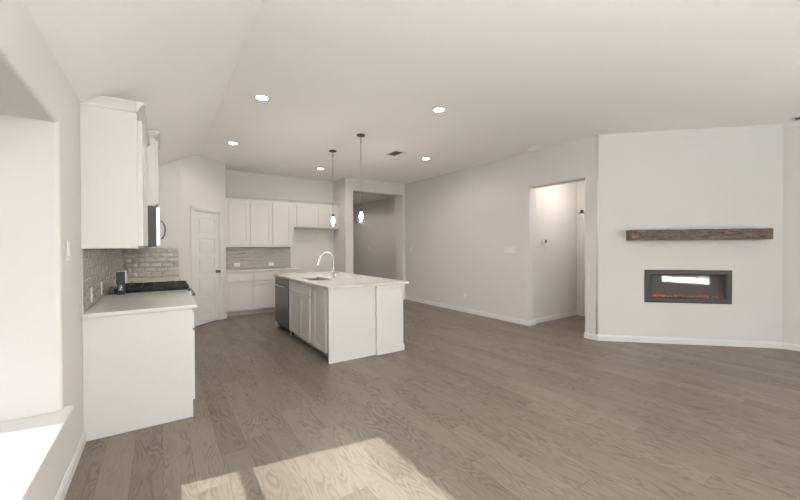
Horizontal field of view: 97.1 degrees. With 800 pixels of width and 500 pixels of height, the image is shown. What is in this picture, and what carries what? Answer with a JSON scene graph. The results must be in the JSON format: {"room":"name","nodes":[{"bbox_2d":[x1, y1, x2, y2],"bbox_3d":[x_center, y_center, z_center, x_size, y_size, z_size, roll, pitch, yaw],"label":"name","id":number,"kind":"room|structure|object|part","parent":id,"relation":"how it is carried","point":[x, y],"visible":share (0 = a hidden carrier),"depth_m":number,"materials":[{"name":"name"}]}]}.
{"room":"open-plan kitchen","nodes":[
{"label":"open-plan kitchen","id":0,"kind":"room"},
{"bbox_2d":[0,0,112,499],"bbox_3d":[-2.458,0.161,2.431,0.400,2.466,10.180,-1,1,-34],"label":"wall","id":1,"kind":"structure","parent":0,"point":[41,339],"depth_m":1.95,"materials":[{"name":"paint"}]},
{"bbox_2d":[0,405,73,499],"bbox_3d":[-1.435,0.941,0.966,0.440,0.030,2.437,-1,1,-34],"label":"window sill","id":2,"kind":"structure","parent":1,"relation":"attached to","point":[26,443],"depth_m":1.65,"materials":[{"name":"white paint"}]},
{"bbox_2d":[66,241,70,260],"bbox_3d":[-2.036,0.005,2.172,0.010,0.125,0.078,-1,1,-34],"label":"light switch","id":3,"kind":"object","parent":1,"relation":"attached to","point":[67,242],"visible":1,"depth_m":2.16,"materials":[{"name":"plastic"}]},
{"bbox_2d":[54,431,85,499],"bbox_3d":[-0.882,1.364,0.491,0.014,0.088,4.985,-1,1,-34],"label":"baseboard","id":4,"kind":"structure","parent":1,"relation":"attached to","point":[63,488],"depth_m":2.15,"materials":[{"name":"white paint"}]},
{"bbox_2d":[81,248,124,313],"bbox_3d":[-3.285,0.214,4.020,0.011,0.466,3.558,-1,1,-34],"label":"backsplash","id":5,"kind":"structure","parent":1,"relation":"attached to","point":[98,265],"depth_m":3.18,"materials":[{"name":"tile"}]},
{"bbox_2d":[90,287,92,302],"bbox_3d":[-2.465,0.360,2.826,0.008,0.120,0.075,-1,1,-34],"label":"power outlet","id":6,"kind":"object","parent":5,"relation":"attached to","point":[91,288],"visible":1,"depth_m":2.80,"materials":[{"name":"plastic"}]},
{"bbox_2d":[80,104,145,248],"bbox_3d":[-2.324,-0.532,2.903,0.360,1.038,0.639,-1,1,-34],"label":"upper cabinet","id":7,"kind":"object","parent":1,"relation":"attached to","point":[112,142],"visible":1,"depth_m":2.64,"materials":[{"name":"white paint"}]},
{"bbox_2d":[80,95,149,146],"bbox_3d":[-2.480,-1.092,3.144,0.381,0.075,1.324,-1,1,-34],"label":"crown molding","id":8,"kind":"structure","parent":7,"relation":"on","point":[103,101],"depth_m":2.65,"materials":[{"name":"white paint"}]},
{"bbox_3d":[-2.187,-0.518,2.994,0.030,0.970,0.613,-1,1,-34],"label":"door","id":9,"kind":"part","parent":7,"relation":"part of","materials":[{"name":"white paint"}]},
{"bbox_2d":[142,145,147,247],"bbox_3d":[-2.681,-0.537,3.430,0.360,1.038,0.633,-1,1,-34],"label":"upper cabinet","id":10,"kind":"object","parent":1,"relation":"attached to","point":[146,186],"visible":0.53,"depth_m":3.66,"materials":[{"name":"white paint"}]},
{"bbox_3d":[-2.544,-0.522,3.522,0.030,0.970,0.608,-1,1,-34],"label":"door","id":11,"kind":"part","parent":10,"relation":"part of","materials":[{"name":"white paint"}]},
{"bbox_2d":[146,137,158,206],"bbox_3d":[-3.036,-0.851,4.033,0.453,0.740,0.763,-1,1,-34],"label":"upper cabinet","id":12,"kind":"object","parent":1,"relation":"attached to","point":[152,150],"visible":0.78,"depth_m":3.82,"materials":[{"name":"white paint"}]},
{"bbox_2d":[148,130,159,149],"bbox_3d":[-2.905,-1.252,4.092,0.206,0.060,0.802,-1,1,-34],"label":"crown molding","id":13,"kind":"structure","parent":12,"relation":"on","point":[151,133],"depth_m":3.81,"materials":[{"name":"white paint"}]},
{"bbox_2d":[145,206,165,246],"bbox_3d":[-3.004,-0.255,4.058,0.521,0.444,0.752,-1,1,-34],"label":"microwave","id":14,"kind":"object","parent":12,"relation":"attached to","point":[154,219],"visible":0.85,"depth_m":3.83,"materials":[{"name":"grey plastic"}]},
{"bbox_3d":[-2.798,-0.259,4.088,0.041,0.426,0.571,-1,1,-34],"label":"door","id":15,"kind":"part","parent":14,"relation":"part of","materials":[{"name":"metal"}]},
{"bbox_3d":[-2.625,-0.220,3.913,0.056,0.214,0.016,-1,1,-34],"label":"handle","id":16,"kind":"part","parent":14,"relation":"part of","materials":[{"name":"silver metal"}]},
{"bbox_3d":[-2.751,-0.846,3.997,0.020,0.690,0.355,-1,1,-34],"label":"door","id":17,"kind":"part","parent":12,"relation":"part of","materials":[{"name":"white paint"}]},
{"bbox_2d":[22,0,261,166],"bbox_3d":[-1.937,-1.368,2.754,1.249,0.857,10.250,-1,1,-34],"label":"ceiling","id":18,"kind":"structure","parent":0,"point":[177,58],"depth_m":2.36,"materials":[{"name":"paint"}]},
{"bbox_2d":[137,159,182,280],"bbox_3d":[-4.059,-0.167,5.747,0.872,3.065,0.150,-1,1,-34],"label":"wall","id":19,"kind":"structure","parent":0,"point":[170,174],"depth_m":5.84,"materials":[{"name":"paint"}]},
{"bbox_2d":[125,248,178,277],"bbox_3d":[-3.986,0.200,5.701,0.711,0.466,0.011,-1,1,-34],"label":"backsplash","id":20,"kind":"structure","parent":19,"relation":"attached to","point":[139,262],"depth_m":5.69,"materials":[{"name":"tile"}]},
{"bbox_2d":[181,154,225,313],"bbox_3d":[-3.612,-0.170,6.473,0.120,3.075,1.085,0,1,11],"label":"wall","id":21,"kind":"structure","parent":0,"point":[203,178],"depth_m":6.31,"materials":[{"name":"paint"}]},
{"bbox_2d":[190,205,223,327],"bbox_3d":[-3.566,0.290,6.510,0.176,2.131,0.803,0,1,11],"label":"door","id":22,"kind":"structure","parent":21,"relation":"in","point":[206,223],"depth_m":6.51,"materials":[{"name":"white paint"}]},
{"bbox_2d":[225,170,333,272],"bbox_3d":[-3.417,-0.189,7.878,4.124,3.065,0.120,-1,1,-34],"label":"wall","id":23,"kind":"structure","parent":0,"point":[309,244],"depth_m":8.50,"materials":[{"name":"paint"}]},
{"bbox_2d":[225,199,249,246],"bbox_3d":[-3.514,-0.562,7.542,0.510,1.002,0.318,-1,1,-34],"label":"upper cabinet","id":24,"kind":"object","parent":23,"relation":"attached to","point":[237,211],"visible":0.94,"depth_m":7.42,"materials":[{"name":"white paint"}]},
{"bbox_2d":[226,247,290,268],"bbox_3d":[-3.200,0.172,7.948,1.475,0.474,0.011,-1,1,-34],"label":"backsplash","id":25,"kind":"structure","parent":23,"relation":"attached to","point":[248,257],"depth_m":7.94,"materials":[{"name":"tile"}]},
{"bbox_2d":[249,200,293,246],"bbox_3d":[-2.910,-0.568,7.952,0.949,1.002,0.318,-1,1,-34],"label":"upper cabinet","id":26,"kind":"object","parent":23,"relation":"attached to","point":[271,223],"visible":0.96,"depth_m":7.81,"materials":[{"name":"white paint"}]},
{"bbox_3d":[-3.026,-0.564,7.693,0.437,0.935,0.020,-1,1,-34],"label":"door","id":27,"kind":"part","parent":26,"relation":"part of","materials":[{"name":"white paint"}]},
{"bbox_3d":[-2.654,-0.567,7.945,0.400,0.935,0.020,-1,1,-34],"label":"door","id":28,"kind":"part","parent":26,"relation":"part of","materials":[{"name":"white paint"}]},
{"bbox_2d":[294,203,338,228],"bbox_3d":[-2.053,-0.801,8.530,1.119,0.553,0.318,-1,1,-34],"label":"upper cabinet","id":29,"kind":"object","parent":23,"relation":"attached to","point":[310,216],"visible":0.97,"depth_m":8.38,"materials":[{"name":"white paint"}]},
{"bbox_2d":[225,194,339,205],"bbox_3d":[-2.562,-1.114,7.974,2.581,0.085,0.074,-1,1,-34],"label":"crown molding","id":30,"kind":"structure","parent":29,"relation":"on","point":[227,196],"depth_m":7.89,"materials":[{"name":"white paint"}]},
{"bbox_3d":[-2.183,-0.797,8.262,0.467,0.485,0.020,-1,1,-34],"label":"door","id":31,"kind":"part","parent":29,"relation":"part of","materials":[{"name":"white paint"}]},
{"bbox_3d":[-1.772,-0.801,8.540,0.424,0.485,0.020,-1,1,-34],"label":"door","id":32,"kind":"part","parent":29,"relation":"part of","materials":[{"name":"white paint"}]},
{"bbox_2d":[334,180,339,271],"bbox_3d":[-1.522,-0.205,8.943,0.210,3.065,0.440,-1,1,-34],"label":"wall","id":33,"kind":"structure","parent":0,"point":[336,183],"depth_m":8.82,"materials":[{"name":"paint"}]},
{"bbox_2d":[339,177,404,295],"bbox_3d":[-0.210,-0.208,9.361,2.850,3.075,0.340,-1,1,-34],"label":"wall","id":34,"kind":"structure","parent":0,"point":[347,186],"depth_m":8.70,"materials":[{"name":"paint"}]},
{"bbox_2d":[353,197,395,279],"bbox_3d":[-0.830,-0.240,12.745,0.120,3.075,5.960,-1,1,-34],"label":"wall","id":35,"kind":"structure","parent":0,"point":[378,220],"depth_m":12.52,"materials":[{"name":"paint"}]},
{"bbox_2d":[353,222,362,274],"bbox_3d":[-1.754,0.094,14.151,0.040,2.345,1.392,-1,1,-34],"label":"door","id":36,"kind":"structure","parent":35,"relation":"in","point":[357,227],"depth_m":13.96,"materials":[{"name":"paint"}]},
{"bbox_2d":[64,300,799,499],"bbox_3d":[-0.835,1.395,6.872,8.700,0.100,16.100,-1,1,-34],"label":"floor","id":37,"kind":"structure","parent":0,"point":[472,406],"depth_m":2.78,"materials":[{"name":"brown wood"}]},
{"bbox_2d":[82,309,194,441],"bbox_3d":[-2.181,0.936,3.016,0.701,0.900,0.652,-1,1,-34],"label":"base cabinet","id":38,"kind":"object","parent":37,"relation":"on","point":[193,331],"depth_m":2.72,"materials":[{"name":"white paint"}]},
{"bbox_3d":[-2.011,0.938,2.750,0.685,0.900,0.021,-1,1,-34],"label":"end panel","id":39,"kind":"part","parent":38,"relation":"part of","materials":[{"name":"white wood"}]},
{"bbox_2d":[82,289,196,317],"bbox_3d":[-2.343,0.468,3.264,0.718,0.030,1.297,-1,1,-34],"label":"countertop","id":40,"kind":"structure","parent":38,"relation":"on","point":[155,301],"depth_m":3.00,"materials":[{"name":"white stone"}]},
{"bbox_2d":[116,271,132,294],"bbox_3d":[-2.820,0.332,3.619,0.132,0.236,0.100,-1,1,-34],"label":"coffee maker","id":41,"kind":"object","parent":40,"relation":"on","point":[121,276],"visible":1,"depth_m":3.58,"materials":[{"name":"grey plastic"}]},
{"bbox_3d":[-2.857,0.384,3.624,0.064,0.096,0.017,-1,1,-34],"label":"post","id":42,"kind":"part","parent":41,"relation":"part of","materials":[{"name":"grey plastic"}]},
{"bbox_3d":[-1.897,0.577,3.200,0.020,0.145,0.600,-1,1,-34],"label":"drawer","id":43,"kind":"part","parent":38,"relation":"part of","materials":[{"name":"white paint"}]},
{"bbox_2d":[108,281,194,295],"bbox_3d":[-2.875,0.890,4.155,0.799,0.974,0.754,-1,1,-34],"label":"gas range","id":44,"kind":"object","parent":37,"relation":"on","point":[166,285],"visible":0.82,"depth_m":4.01,"materials":[{"name":"metal"}]},
{"bbox_2d":[108,287,189,293],"bbox_3d":[-2.904,0.456,4.133,0.733,0.032,0.750,-1,1,-34],"label":"cooktop","id":45,"kind":"object","parent":44,"relation":"in","point":[147,289],"depth_m":3.87,"materials":[{"name":"black metal"}]},
{"bbox_2d":[226,271,252,315],"bbox_3d":[-3.436,0.896,7.449,0.512,0.900,0.578,-1,1,-34],"label":"base cabinet","id":46,"kind":"object","parent":37,"relation":"on","point":[239,285],"visible":0.95,"depth_m":7.22,"materials":[{"name":"white paint"}]},
{"bbox_3d":[-3.271,0.567,7.221,0.451,0.165,0.020,-1,1,-34],"label":"drawer","id":47,"kind":"part","parent":46,"relation":"part of","materials":[{"name":"white paint"}]},
{"bbox_3d":[-3.270,0.952,7.225,0.451,0.565,0.020,-1,1,-34],"label":"door","id":48,"kind":"part","parent":46,"relation":"part of","materials":[{"name":"white paint"}]},
{"bbox_2d":[252,270,297,313],"bbox_3d":[-2.827,0.891,7.862,0.959,0.900,0.578,-1,1,-34],"label":"base cabinet","id":49,"kind":"object","parent":37,"relation":"on","point":[263,281],"visible":0.52,"depth_m":7.50,"materials":[{"name":"white paint"}]},
{"bbox_2d":[226,267,299,272],"bbox_3d":[-3.025,0.427,7.709,1.493,0.030,0.603,-1,1,-34],"label":"countertop","id":50,"kind":"structure","parent":49,"relation":"on","point":[278,268],"depth_m":7.52,"materials":[{"name":"white stone"}]},
{"bbox_3d":[-2.872,0.563,7.492,0.435,0.165,0.020,-1,1,-34],"label":"drawer","id":51,"kind":"part","parent":49,"relation":"part of","materials":[{"name":"white paint"}]},
{"bbox_3d":[-2.871,0.948,7.495,0.435,0.565,0.020,-1,1,-34],"label":"door","id":52,"kind":"part","parent":49,"relation":"part of","materials":[{"name":"white paint"}]},
{"bbox_3d":[-2.487,0.559,7.752,0.435,0.165,0.020,-1,1,-34],"label":"drawer","id":53,"kind":"part","parent":49,"relation":"part of","materials":[{"name":"white paint"}]},
{"bbox_2d":[274,276,293,334],"bbox_3d":[-1.769,0.907,6.038,0.604,0.897,0.752,-1,1,-34],"label":"dishwasher","id":54,"kind":"object","parent":37,"relation":"on","point":[282,290],"visible":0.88,"depth_m":5.84,"materials":[{"name":"grey metal"}]},
{"bbox_3d":[-1.964,0.509,5.902,0.040,0.093,0.752,-1,1,-34],"label":"control panel","id":55,"kind":"part","parent":54,"relation":"part of","materials":[{"name":"silver metal"}]},
{"bbox_3d":[-1.964,0.901,5.905,0.044,0.685,0.752,-1,1,-34],"label":"door","id":56,"kind":"part","parent":54,"relation":"part of","materials":[{"name":"silver metal"}]},
{"bbox_3d":[-1.911,1.302,5.944,0.030,0.087,0.740,-1,1,-34],"label":"kick plate","id":57,"kind":"part","parent":54,"relation":"part of","materials":[{"name":"black metal"}]},
{"bbox_2d":[289,278,319,349],"bbox_3d":[-1.229,0.911,5.334,0.610,0.900,0.999,-1,1,-34],"label":"base cabinet","id":58,"kind":"object","parent":37,"relation":"on","point":[300,294],"visible":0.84,"depth_m":5.08,"materials":[{"name":"white paint"}]},
{"bbox_3d":[-1.600,0.953,5.355,0.020,0.610,0.480,-1,1,-34],"label":"door","id":59,"kind":"part","parent":58,"relation":"part of","materials":[{"name":"white paint"}]},
{"bbox_3d":[-1.481,0.554,5.173,0.020,0.150,0.910,-1,1,-34],"label":"drawer","id":60,"kind":"part","parent":58,"relation":"part of","materials":[{"name":"white paint"}]},
{"bbox_3d":[-1.338,0.956,4.968,0.020,0.610,0.405,-1,1,-34],"label":"door","id":61,"kind":"part","parent":58,"relation":"part of","materials":[{"name":"white paint"}]},
{"bbox_2d":[273,271,408,289],"bbox_3d":[-1.060,0.442,5.546,1.175,0.030,2.492,-1,1,-34],"label":"countertop","id":62,"kind":"structure","parent":58,"relation":"on","point":[342,280],"depth_m":5.01,"materials":[{"name":"white stone"}]},
{"bbox_2d":[316,252,338,277],"bbox_3d":[-1.086,0.226,5.287,0.361,0.406,0.060,-1,1,-34],"label":"kitchen faucet","id":63,"kind":"object","parent":62,"relation":"on","point":[318,261],"visible":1,"depth_m":5.32,"materials":[{"name":"silver metal"}]},
{"bbox_2d":[312,286,375,363],"bbox_3d":[-0.759,0.916,4.671,0.646,0.900,0.624,-1,1,-34],"label":"base cabinet","id":64,"kind":"object","parent":37,"relation":"on","point":[319,295],"depth_m":4.42,"materials":[{"name":"white paint"}]},
{"bbox_3d":[-0.591,0.918,4.422,0.646,0.900,0.024,-1,1,-34],"label":"end panel","id":65,"kind":"part","parent":64,"relation":"part of","materials":[{"name":"white wood"}]},
{"bbox_2d":[376,284,403,354],"bbox_3d":[-0.819,0.906,5.688,0.467,0.900,2.448,-1,1,-34],"label":"panelling","id":66,"kind":"object","parent":37,"relation":"on","point":[389,298],"visible":0.28,"depth_m":4.68,"materials":[{"name":"white paint"}]},
{"bbox_3d":[-0.175,0.483,4.762,0.429,0.038,0.194,-1,1,-34],"label":"cap moulding","id":67,"kind":"part","parent":66,"relation":"part of","materials":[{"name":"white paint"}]},
{"bbox_3d":[-0.172,1.321,4.771,0.431,0.084,0.198,-1,1,-34],"label":"moulding","id":68,"kind":"part","parent":66,"relation":"part of","materials":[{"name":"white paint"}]},
{"bbox_3d":[-3.570,0.920,5.069,0.700,0.900,1.525,-1,1,-34],"label":"base cabinet","id":69,"kind":"object","parent":37,"relation":"on","visible":0},
{"bbox_2d":[115,276,181,286],"bbox_3d":[-3.566,0.454,5.070,0.718,0.030,1.529,-1,1,-34],"label":"countertop","id":70,"kind":"structure","parent":69,"relation":"on","point":[163,278],"depth_m":5.24,"materials":[{"name":"white stone"}]},
{"bbox_2d":[199,0,799,204],"bbox_3d":[-0.193,-1.787,7.373,6.825,0.120,15.950,-1,1,-34],"label":"ceiling","id":71,"kind":"structure","parent":0,"point":[510,77],"depth_m":3.51,"materials":[{"name":"paint"}]},
{"bbox_2d":[227,141,238,144],"bbox_3d":[-2.656,-1.697,5.619,0.184,0.010,0.184,-1,1,-34],"label":"recessed light","id":72,"kind":"object","parent":71,"relation":"in","point":[228,142],"visible":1,"depth_m":5.62,"materials":[{"name":"white paint"}]},
{"bbox_2d":[253,94,270,100],"bbox_3d":[-1.528,-1.683,3.911,0.184,0.010,0.184,-1,1,-34],"label":"recessed light","id":73,"kind":"object","parent":71,"relation":"in","point":[261,97],"visible":1,"depth_m":3.90,"materials":[{"name":"white paint"}]},
{"bbox_2d":[329,150,336,222],"bbox_3d":[-1.155,-1.056,6.088,0.132,1.310,0.132,-1,1,-34],"label":"pendant light","id":74,"kind":"object","parent":71,"relation":"hanging from","point":[331,151],"visible":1,"depth_m":6.07,"materials":[{"name":"glass"}]},
{"bbox_2d":[357,134,364,219],"bbox_3d":[-0.577,-1.049,5.235,0.132,1.310,0.132,-1,1,-34],"label":"pendant light","id":75,"kind":"object","parent":71,"relation":"hanging from","point":[358,135],"visible":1,"depth_m":5.22,"materials":[{"name":"glass"}]},
{"bbox_2d":[386,150,404,155],"bbox_3d":[-0.086,-1.710,6.257,0.200,0.010,0.320,-1,1,-34],"label":"ceiling vent","id":76,"kind":"object","parent":71,"relation":"in","point":[394,153],"visible":1,"depth_m":6.25,"materials":[{"name":"grey metal"}]},
{"bbox_2d":[431,107,446,112],"bbox_3d":[0.471,-1.693,4.269,0.184,0.010,0.184,-1,1,-34],"label":"recessed light","id":77,"kind":"object","parent":71,"relation":"in","point":[435,109],"visible":1,"depth_m":4.26,"materials":[{"name":"white paint"}]},
{"bbox_2d":[527,147,535,150],"bbox_3d":[2.217,-1.695,5.955,0.132,0.049,0.132,-1,1,-34],"label":"smoke detector","id":78,"kind":"object","parent":71,"relation":"attached to","point":[529,148],"visible":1,"depth_m":5.91,"materials":[{"name":"plastic"}]},
{"bbox_2d":[405,135,595,333],"bbox_3d":[1.608,-0.194,7.379,0.170,3.075,5.000,-1,1,-34],"label":"wall","id":79,"kind":"structure","parent":0,"point":[459,224],"depth_m":6.94,"materials":[{"name":"paint"}]},
{"bbox_2d":[405,296,528,325],"bbox_3d":[1.209,1.286,7.824,0.014,0.088,3.815,-1,1,-34],"label":"baseboard","id":80,"kind":"structure","parent":79,"relation":"attached to","point":[485,314],"depth_m":7.36,"materials":[{"name":"white paint"}]},
{"bbox_2d":[504,246,515,252],"bbox_3d":[2.048,-0.009,6.570,0.010,0.113,0.250,-1,1,-34],"label":"light switch","id":81,"kind":"object","parent":79,"relation":"attached to","point":[507,249],"visible":1,"depth_m":6.57,"materials":[{"name":"plastic"}]},
{"bbox_2d":[529,320,535,325],"bbox_3d":[2.354,1.297,6.286,0.184,0.088,0.014,-1,1,-34],"label":"baseboard","id":82,"kind":"object","parent":79,"relation":"attached to","point":[532,322],"visible":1,"depth_m":6.28,"materials":[{"name":"white paint"}]},
{"bbox_2d":[584,332,596,339],"bbox_3d":[2.884,1.305,5.350,0.014,0.088,0.190,-1,1,-34],"label":"baseboard","id":83,"kind":"object","parent":79,"relation":"attached to","point":[586,335],"visible":1,"depth_m":5.34,"materials":[{"name":"white paint"}]},
{"bbox_2d":[535,182,576,318],"bbox_3d":[3.012,-0.066,6.864,1.575,2.800,0.100,-1,1,-34],"label":"wall","id":84,"kind":"structure","parent":0,"point":[555,205],"depth_m":6.79,"materials":[{"name":"paint"}]},
{"bbox_2d":[535,311,576,322],"bbox_3d":[3.008,1.290,6.801,1.473,0.088,0.014,-1,1,-34],"label":"baseboard","id":85,"kind":"structure","parent":84,"relation":"attached to","point":[568,314],"depth_m":6.78,"materials":[{"name":"white paint"}]},
{"bbox_2d":[577,181,584,310],"bbox_3d":[3.961,-0.038,6.779,0.100,2.760,1.105,-1,1,-34],"label":"wall","id":86,"kind":"structure","parent":0,"point":[580,184],"depth_m":7.17,"materials":[{"name":"paint"}]},
{"bbox_2d":[580,210,584,315],"bbox_3d":[3.929,0.266,6.780,0.176,2.131,0.924,-1,1,-34],"label":"door","id":87,"kind":"structure","parent":86,"relation":"in","point":[582,212],"depth_m":7.09,"materials":[{"name":"white paint"}]},
{"bbox_2d":[597,124,782,341],"bbox_3d":[4.093,-0.184,5.101,2.326,3.065,0.120,0,1,11],"label":"wall","id":88,"kind":"structure","parent":0,"point":[721,177],"depth_m":5.03,"materials":[{"name":"paint"}]},
{"bbox_2d":[596,134,598,333],"bbox_3d":[2.949,-0.227,5.275,0.040,2.974,0.040,-1,1,-34],"label":"trim","id":89,"kind":"structure","parent":88,"relation":"attached to","point":[597,136],"depth_m":5.26,"materials":[{"name":"paint"}]},
{"bbox_2d":[644,270,731,303],"bbox_3d":[4.105,0.521,5.082,1.090,0.471,0.126,0,1,11],"label":"electric fireplace","id":90,"kind":"object","parent":88,"relation":"attached to","point":[662,286],"visible":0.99,"depth_m":5.08,"materials":[{"name":"black glass"}]},
{"bbox_2d":[597,335,781,348],"bbox_3d":[4.084,1.304,5.048,2.326,0.088,0.014,0,1,11],"label":"baseboard","id":91,"kind":"structure","parent":88,"relation":"attached to","point":[643,339],"depth_m":5.03,"materials":[{"name":"white paint"}]},
{"bbox_2d":[626,228,772,239],"bbox_3d":[4.131,-0.216,4.929,1.690,0.150,0.199,0,1,11],"label":"mantel beam","id":92,"kind":"structure","parent":88,"relation":"attached to","point":[753,233],"depth_m":4.84,"materials":[{"name":"brown wood"}]},
{"bbox_2d":[782,121,799,344],"bbox_3d":[6.060,-0.177,3.720,0.150,3.065,2.767,-1,1,-34],"label":"wall","id":93,"kind":"structure","parent":0,"point":[790,257],"depth_m":4.75,"materials":[{"name":"paint"}]},
{"bbox_2d":[782,342,799,350],"bbox_3d":[5.968,1.312,3.728,0.014,0.088,2.665,-1,1,-34],"label":"baseboard","id":94,"kind":"structure","parent":93,"relation":"attached to","point":[789,346],"depth_m":4.76,"materials":[{"name":"white paint"}]}
]}

